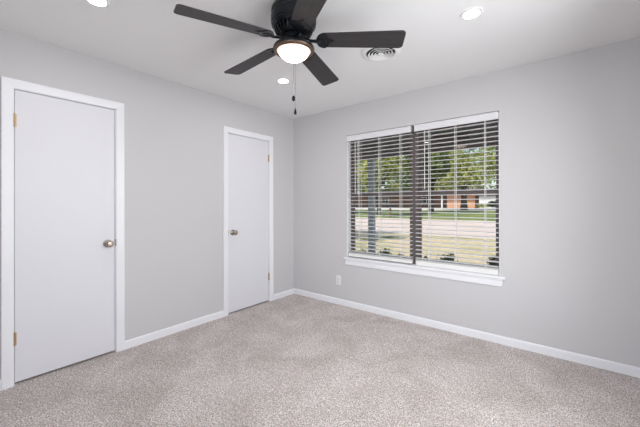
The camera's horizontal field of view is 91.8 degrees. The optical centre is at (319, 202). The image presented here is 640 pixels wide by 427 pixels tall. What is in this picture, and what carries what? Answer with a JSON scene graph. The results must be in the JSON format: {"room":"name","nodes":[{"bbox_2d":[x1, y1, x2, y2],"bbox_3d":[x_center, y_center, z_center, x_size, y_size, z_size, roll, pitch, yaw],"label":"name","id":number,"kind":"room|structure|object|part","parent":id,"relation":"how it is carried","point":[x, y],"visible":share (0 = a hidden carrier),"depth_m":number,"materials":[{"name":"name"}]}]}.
{"room":"empty bedroom","nodes":[
{"label":"empty bedroom","id":0,"kind":"room"},
{"bbox_2d":[0,29,293,379],"bbox_3d":[-1.572,0.042,3.006,0.220,2.440,3.890,0,0,39],"label":"wall","id":1,"kind":"structure","parent":0,"point":[173,132],"depth_m":2.98,"materials":[{"name":"grey paint"}]},
{"bbox_2d":[1,76,124,390],"bbox_3d":[-1.944,0.202,2.402,0.186,2.119,0.746,0,0,39],"label":"door","id":2,"kind":"structure","parent":1,"relation":"in","point":[63,151],"depth_m":2.34,"materials":[{"name":"white paint"}]},
{"bbox_3d":[-1.742,0.338,2.564,0.071,0.065,0.065,0,0,39],"label":"knob","id":3,"kind":"part","parent":2,"relation":"part of","materials":[{"name":"silver metal"}]},
{"bbox_2d":[125,310,223,348],"bbox_3d":[-1.377,1.227,3.058,0.013,0.070,0.986,0,0,39],"label":"baseboard","id":4,"kind":"structure","parent":1,"relation":"attached to","point":[161,333],"depth_m":2.98,"materials":[{"name":"white paint"}]},
{"bbox_2d":[223,126,273,316],"bbox_3d":[-0.865,0.203,3.756,0.186,2.119,0.744,0,0,39],"label":"door","id":5,"kind":"structure","parent":1,"relation":"in","point":[248,259],"depth_m":3.71,"materials":[{"name":"white paint"}]},
{"bbox_3d":[-0.973,0.338,3.530,0.071,0.065,0.065,0,0,39],"label":"knob","id":6,"kind":"part","parent":5,"relation":"part of","materials":[{"name":"silver metal"}]},
{"bbox_2d":[274,288,293,299],"bbox_3d":[-0.482,1.227,4.180,0.013,0.070,0.396,0,0,39],"label":"baseboard","id":7,"kind":"structure","parent":1,"relation":"attached to","point":[291,291],"depth_m":4.16,"materials":[{"name":"white paint"}]},
{"bbox_2d":[0,294,639,426],"bbox_3d":[-0.213,1.406,1.904,3.870,0.300,3.920,0,0,39],"label":"floor","id":8,"kind":"structure","parent":0,"point":[293,360],"depth_m":2.17,"materials":[{"name":"carpet"}]},
{"bbox_2d":[0,0,639,118],"bbox_3d":[-0.220,-1.244,1.910,3.870,0.120,3.920,0,0,39],"label":"ceiling","id":9,"kind":"structure","parent":0,"point":[439,46],"depth_m":2.21,"materials":[{"name":"white paint"}]},
{"bbox_2d":[86,0,110,7],"bbox_3d":[-1.298,-1.178,1.805,0.132,0.007,0.132,0,0,39],"label":"recessed light","id":10,"kind":"object","parent":9,"relation":"in","point":[98,3],"visible":1,"depth_m":1.83,"materials":[{"name":"white paint"}]},
{"bbox_2d":[276,78,289,83],"bbox_3d":[-0.355,-1.177,2.989,0.132,0.007,0.132,0,0,39],"label":"recessed light","id":11,"kind":"object","parent":9,"relation":"in","point":[279,80],"visible":1,"depth_m":2.98,"materials":[{"name":"white paint"}]},
{"bbox_2d":[173,0,405,114],"bbox_3d":[-0.191,-0.844,1.926,1.242,0.680,1.291,0,0,39],"label":"ceiling fan","id":12,"kind":"object","parent":9,"relation":"hanging from","point":[293,22],"visible":1,"depth_m":1.82,"materials":[{"name":"black metal"}]},
{"bbox_3d":[-0.503,-0.980,1.684,0.522,0.006,0.142,-2,13,-32],"label":"blade","id":13,"kind":"part","parent":12,"relation":"part of","materials":[{"name":"black wood"}]},
{"bbox_3d":[-0.468,-0.979,2.156,0.522,0.006,0.142,-3,10,40],"label":"blade","id":14,"kind":"part","parent":12,"relation":"part of","materials":[{"name":"black wood"}]},
{"bbox_3d":[-0.153,-0.777,1.798,0.003,0.361,0.065,0,0,-4],"label":"pull chain","id":15,"kind":"part","parent":12,"relation":"part of","materials":[{"name":"silver metal"}]},
{"bbox_2d":[274,17,312,38],"bbox_3d":[-0.160,-1.041,1.896,0.238,0.054,0.238,0,0,39],"label":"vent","id":16,"kind":"object","parent":12,"relation":"attached to","point":[282,26],"depth_m":1.83,"materials":[{"name":"black metal"}]},
{"bbox_3d":[-0.160,-0.897,1.895,0.207,0.064,0.207,0,0,39],"label":"lamp shade","id":17,"kind":"part","parent":12,"relation":"part of","materials":[{"name":"white glass"}]},
{"bbox_3d":[-0.045,-0.981,1.510,0.142,0.006,0.522,12,-2,-17],"label":"blade","id":18,"kind":"part","parent":12,"relation":"part of","materials":[{"name":"black wood"}]},
{"bbox_3d":[-0.008,-0.980,2.268,0.142,0.006,0.522,-13,-7,21],"label":"blade","id":19,"kind":"part","parent":12,"relation":"part of","materials":[{"name":"black wood"}]},
{"bbox_3d":[0.241,-0.981,1.866,0.522,0.006,0.142,2,-12,4],"label":"blade","id":20,"kind":"part","parent":12,"relation":"part of","materials":[{"name":"black wood"}]},
{"bbox_2d":[361,48,400,60],"bbox_3d":[0.475,-1.174,2.433,0.304,0.022,0.304,0,0,39],"label":"ceiling vent","id":21,"kind":"object","parent":9,"relation":"in","point":[371,54],"visible":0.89,"depth_m":2.44,"materials":[{"name":"white metal"}]},
{"bbox_2d":[460,7,482,19],"bbox_3d":[0.948,-1.183,1.941,0.132,0.007,0.132,0,0,39],"label":"recessed light","id":22,"kind":"object","parent":9,"relation":"in","point":[471,13],"visible":1,"depth_m":1.94,"materials":[{"name":"white paint"}]},
{"bbox_2d":[294,37,639,367],"bbox_3d":[1.064,0.036,3.297,3.540,2.440,0.150,0,0,39],"label":"wall","id":23,"kind":"structure","parent":0,"point":[569,124],"depth_m":2.59,"materials":[{"name":"grey paint"}]},
{"bbox_2d":[336,275,340,284],"bbox_3d":[0.230,0.959,3.860,0.072,0.116,0.009,0,0,39],"label":"wall outlet","id":24,"kind":"object","parent":23,"relation":"attached to","point":[338,278],"visible":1,"depth_m":3.86,"materials":[{"name":"white plastic"}]},
{"bbox_2d":[344,118,505,286],"bbox_3d":[1.009,-0.038,3.320,1.703,1.572,0.182,0,0,39],"label":"window","id":25,"kind":"structure","parent":23,"relation":"in","point":[415,205],"depth_m":3.33,"materials":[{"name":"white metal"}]},
{"bbox_2d":[347,126,412,263],"bbox_3d":[0.667,-0.084,3.552,0.805,1.463,0.075,0,0,39],"label":"window blind","id":26,"kind":"object","parent":25,"relation":"attached to","point":[407,129],"visible":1,"depth_m":3.53,"materials":[{"name":"white plastic"}]},
{"bbox_3d":[0.484,-0.075,3.709,0.016,1.394,0.058,0,0,39],"label":"ladder cord","id":27,"kind":"part","parent":26,"relation":"part of","materials":[{"name":"white fabric"}]},
{"bbox_3d":[0.690,-0.076,3.545,0.016,1.394,0.058,0,0,39],"label":"ladder cord","id":28,"kind":"part","parent":26,"relation":"part of","materials":[{"name":"white fabric"}]},
{"bbox_3d":[0.674,0.629,3.557,0.799,0.036,0.050,0,0,39],"label":"rail","id":29,"kind":"part","parent":26,"relation":"part of","materials":[{"name":"white plastic"}]},
{"bbox_3d":[0.709,0.250,3.617,0.758,0.755,0.024,0,0,39],"label":"sash","id":30,"kind":"part","parent":25,"relation":"part of","materials":[{"name":"clear glass"}]},
{"bbox_3d":[0.724,-0.438,3.639,0.758,0.700,0.024,0,0,39],"label":"sash","id":31,"kind":"part","parent":25,"relation":"part of","materials":[{"name":"brown metal"}]},
{"bbox_3d":[0.989,0.667,3.291,1.703,0.022,0.112,0,0,39],"label":"sill","id":32,"kind":"part","parent":25,"relation":"part of","materials":[{"name":"white paint"}]},
{"bbox_2d":[414,111,498,274],"bbox_3d":[1.312,-0.083,3.038,0.773,1.472,0.075,0,0,39],"label":"window blind","id":33,"kind":"object","parent":25,"relation":"attached to","point":[428,262],"visible":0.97,"depth_m":3.02,"materials":[{"name":"white plastic"}]},
{"bbox_3d":[1.133,-0.079,3.192,0.016,1.392,0.058,0,0,39],"label":"ladder cord","id":34,"kind":"part","parent":33,"relation":"part of","materials":[{"name":"white fabric"}]},
{"bbox_3d":[1.332,-0.080,3.033,0.016,1.392,0.058,0,0,39],"label":"ladder cord","id":35,"kind":"part","parent":33,"relation":"part of","materials":[{"name":"white fabric"}]},
{"bbox_3d":[1.320,0.630,3.043,0.767,0.046,0.050,0,0,39],"label":"rail","id":36,"kind":"part","parent":33,"relation":"part of","materials":[{"name":"white plastic"}]},
{"bbox_3d":[1.536,-0.081,2.871,0.016,1.392,0.058,0,0,39],"label":"ladder cord","id":37,"kind":"part","parent":33,"relation":"part of","materials":[{"name":"white fabric"}]},
{"bbox_3d":[1.360,0.247,3.098,0.746,0.755,0.024,0,0,39],"label":"sash","id":38,"kind":"part","parent":25,"relation":"part of","materials":[{"name":"clear glass"}]},
{"bbox_3d":[1.374,-0.441,3.120,0.746,0.700,0.024,0,0,39],"label":"sash","id":39,"kind":"part","parent":25,"relation":"part of","materials":[{"name":"brown metal"}]},
{"bbox_2d":[294,288,639,377],"bbox_3d":[0.969,1.221,3.268,3.420,0.070,0.013,0,0,39],"label":"baseboard","id":40,"kind":"structure","parent":23,"relation":"attached to","point":[621,368],"depth_m":2.78,"materials":[{"name":"white paint"}]},
{"label":"outside","id":41,"kind":"structure","parent":0,"visible":0},
{"bbox_2d":[355,209,495,220],"bbox_3d":[11.530,1.085,31.302,105.000,0.376,15.000,0,0,39],"label":"grass verge","id":42,"kind":"structure","parent":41,"point":[400,213],"depth_m":29.24,"materials":[{"name":"green plant"}]},
{"bbox_2d":[356,160,361,188],"bbox_3d":[2.762,-3.185,35.759,6.349,8.923,6.575,0,0,39],"label":"tree","id":43,"kind":"object","parent":42,"relation":"on","point":[357,183],"visible":0.02,"depth_m":35.69,"materials":[{"name":"green plant"}]},
{"bbox_2d":[356,156,408,214],"bbox_3d":[5.997,-2.710,30.031,5.657,8.054,4.155,0,0,-18],"label":"tree","id":44,"kind":"object","parent":42,"relation":"on","point":[378,181],"visible":0.41,"depth_m":28.97,"materials":[{"name":"green plant"}]},
{"bbox_3d":[5.995,-3.704,30.034,5.657,6.065,4.155,0,0,-18],"label":"crown","id":45,"kind":"part","parent":44,"relation":"part of","materials":[{"name":"green plant"}]},
{"bbox_2d":[386,203,393,216],"bbox_3d":[6.234,0.643,27.498,0.442,1.254,0.676,0,0,39],"label":"mailbox","id":46,"kind":"object","parent":42,"relation":"on","point":[388,205],"visible":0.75,"depth_m":27.34,"materials":[{"name":"metal"}]},
{"bbox_2d":[405,151,451,211],"bbox_3d":[11.242,-3.153,32.618,4.670,8.640,5.705,0,0,18],"label":"tree","id":47,"kind":"object","parent":42,"relation":"on","point":[434,177],"visible":0.32,"depth_m":31.02,"materials":[{"name":"green plant"}]},
{"bbox_3d":[11.238,-4.502,32.621,4.670,5.944,5.705,0,0,18],"label":"crown","id":48,"kind":"part","parent":47,"relation":"part of","materials":[{"name":"green plant"}]},
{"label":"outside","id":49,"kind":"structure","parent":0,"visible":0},
{"bbox_2d":[355,231,495,264],"bbox_3d":[-2.054,1.581,14.252,105.000,0.121,9.000,0,0,39],"label":"lawn","id":50,"kind":"structure","parent":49,"point":[363,235],"depth_m":11.38,"materials":[{"name":"plant"}]},
{"bbox_2d":[379,248,390,253],"bbox_3d":[1.384,1.277,6.595,0.410,0.719,0.309,0,0,29],"label":"shrub","id":51,"kind":"object","parent":50,"relation":"on","point":[386,252],"visible":0.08,"depth_m":6.57,"materials":[{"name":"green plant"}]},
{"bbox_2d":[437,253,457,260],"bbox_3d":[2.393,1.275,5.888,0.478,0.712,0.297,0,0,32],"label":"shrub","id":52,"kind":"object","parent":50,"relation":"on","point":[451,254],"visible":0.14,"depth_m":5.83,"materials":[{"name":"green plant"}]},
{"bbox_2d":[487,255,495,265],"bbox_3d":[3.110,1.288,5.693,0.558,0.684,0.341,0,0,31],"label":"shrub","id":53,"kind":"object","parent":50,"relation":"on","point":[489,258],"visible":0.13,"depth_m":5.64,"materials":[{"name":"green plant"}]},
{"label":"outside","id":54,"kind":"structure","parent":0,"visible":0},
{"bbox_3d":[1.167,1.609,4.653,14.000,0.500,2.100,0,0,39],"label":"floor","id":55,"kind":"structure","parent":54,"visible":0},
{"bbox_2d":[367,158,375,252],"bbox_3d":[0.980,0.262,5.870,0.132,2.200,0.132,0,0,39],"label":"porch post","id":56,"kind":"object","parent":55,"relation":"on","point":[371,188],"visible":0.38,"depth_m":5.83,"materials":[{"name":"grey paint"}]},
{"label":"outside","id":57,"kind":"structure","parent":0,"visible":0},
{"bbox_2d":[355,217,495,239],"bbox_3d":[3.804,1.397,21.604,105.000,0.253,9.800,0,0,39],"label":"street","id":58,"kind":"structure","parent":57,"point":[401,221],"depth_m":17.98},
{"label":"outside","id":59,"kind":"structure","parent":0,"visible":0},
{"bbox_2d":[355,208,495,210],"bbox_3d":[22.436,0.902,44.989,105.000,0.001,20.000,0,0,39],"label":"driveway","id":60,"kind":"structure","parent":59,"point":[355,208],"depth_m":43.56,"materials":[{"name":"concrete"}]},
{"bbox_2d":[429,147,495,209],"bbox_3d":[18.415,-3.488,39.982,11.549,8.987,12.407,0,0,22],"label":"tree","id":61,"kind":"object","parent":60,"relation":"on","point":[473,175],"visible":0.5,"depth_m":37.16,"materials":[{"name":"green plant"}]},
{"bbox_3d":[18.397,-4.593,39.960,11.523,6.777,12.403,0,0,22],"label":"crown","id":62,"kind":"part","parent":61,"relation":"part of","materials":[{"name":"green plant"}]},
{"bbox_2d":[477,204,488,207],"bbox_3d":[26.408,0.471,50.008,2.279,0.922,1.239,0,0,42],"label":"shrub","id":63,"kind":"object","parent":60,"relation":"on","point":[479,205],"visible":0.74,"depth_m":49.89,"materials":[{"name":"green plant"}]},
{"bbox_2d":[482,148,495,194],"bbox_3d":[28.731,-4.858,45.830,8.289,11.705,8.658,0,0,-12],"label":"tree","id":64,"kind":"object","parent":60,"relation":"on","point":[491,186],"visible":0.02,"depth_m":46.36,"materials":[{"name":"green plant"}]},
{"bbox_2d":[486,201,495,206],"bbox_3d":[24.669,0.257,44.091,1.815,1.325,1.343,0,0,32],"label":"car","id":65,"kind":"object","parent":60,"relation":"on","point":[489,205],"visible":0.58,"depth_m":43.95,"materials":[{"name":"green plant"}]},
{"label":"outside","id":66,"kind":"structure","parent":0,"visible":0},
{"label":"ground","id":67,"kind":"structure","parent":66,"visible":0},
{"bbox_2d":[356,170,384,191],"bbox_3d":[13.944,-9.591,123.437,28.346,21.629,15.855,0,0,39],"label":"tree","id":68,"kind":"object","parent":67,"relation":"on","point":[358,170],"visible":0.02,"depth_m":120.77,"materials":[{"name":"green plant"}]},
{"bbox_2d":[376,156,410,187],"bbox_3d":[23.911,-7.238,91.508,17.804,16.722,12.053,0,0,39],"label":"tree","id":69,"kind":"object","parent":67,"relation":"on","point":[401,173],"visible":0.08,"depth_m":90.37,"materials":[{"name":"green plant"}]},
{"bbox_2d":[358,182,475,191],"bbox_3d":[21.583,-2.124,77.912,36.568,6.710,4.105,0,0,39],"label":"hedge","id":70,"kind":"object","parent":67,"relation":"on","point":[399,188],"visible":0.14,"depth_m":78.49,"materials":[{"name":"green plant"}]},
{"bbox_2d":[355,188,480,207],"bbox_3d":[19.151,-0.834,66.787,28.906,3.800,10.000,0,0,39],"label":"brick house","id":71,"kind":"structure","parent":67,"relation":"on","point":[399,201],"depth_m":62.40,"materials":[{"name":"orange brick"}]},
{"bbox_3d":[14.194,-0.519,67.533,1.400,1.000,0.050,0,0,39],"label":"pane","id":72,"kind":"part","parent":71,"relation":"part of","materials":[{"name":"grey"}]},
{"bbox_2d":[436,151,481,188],"bbox_3d":[44.350,-8.947,108.376,23.238,20.114,14.430,0,0,39],"label":"tree","id":73,"kind":"object","parent":67,"relation":"on","point":[477,185],"visible":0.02,"depth_m":102.39,"materials":[{"name":"green plant"}]},
{"bbox_2d":[476,193,495,207],"bbox_3d":[30.976,-0.749,53.528,6.021,3.500,7.000,0,0,39],"label":"garage","id":74,"kind":"structure","parent":67,"relation":"on","point":[492,197],"depth_m":51.94,"materials":[{"name":"white paint"}]},
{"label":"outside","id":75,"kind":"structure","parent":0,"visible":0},
{"bbox_2d":[356,123,495,144],"bbox_3d":[1.268,-1.151,4.797,14.000,0.100,2.450,0,0,39],"label":"ceiling","id":76,"kind":"structure","parent":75,"point":[491,124],"depth_m":4.85,"materials":[{"name":"paint"}]},
{"bbox_2d":[356,127,495,159],"bbox_3d":[1.680,-0.971,5.312,14.000,0.260,0.130,0,0,39],"label":"beam","id":77,"kind":"structure","parent":76,"relation":"attached to","point":[488,129],"depth_m":5.04,"materials":[{"name":"paint"}]}
]}

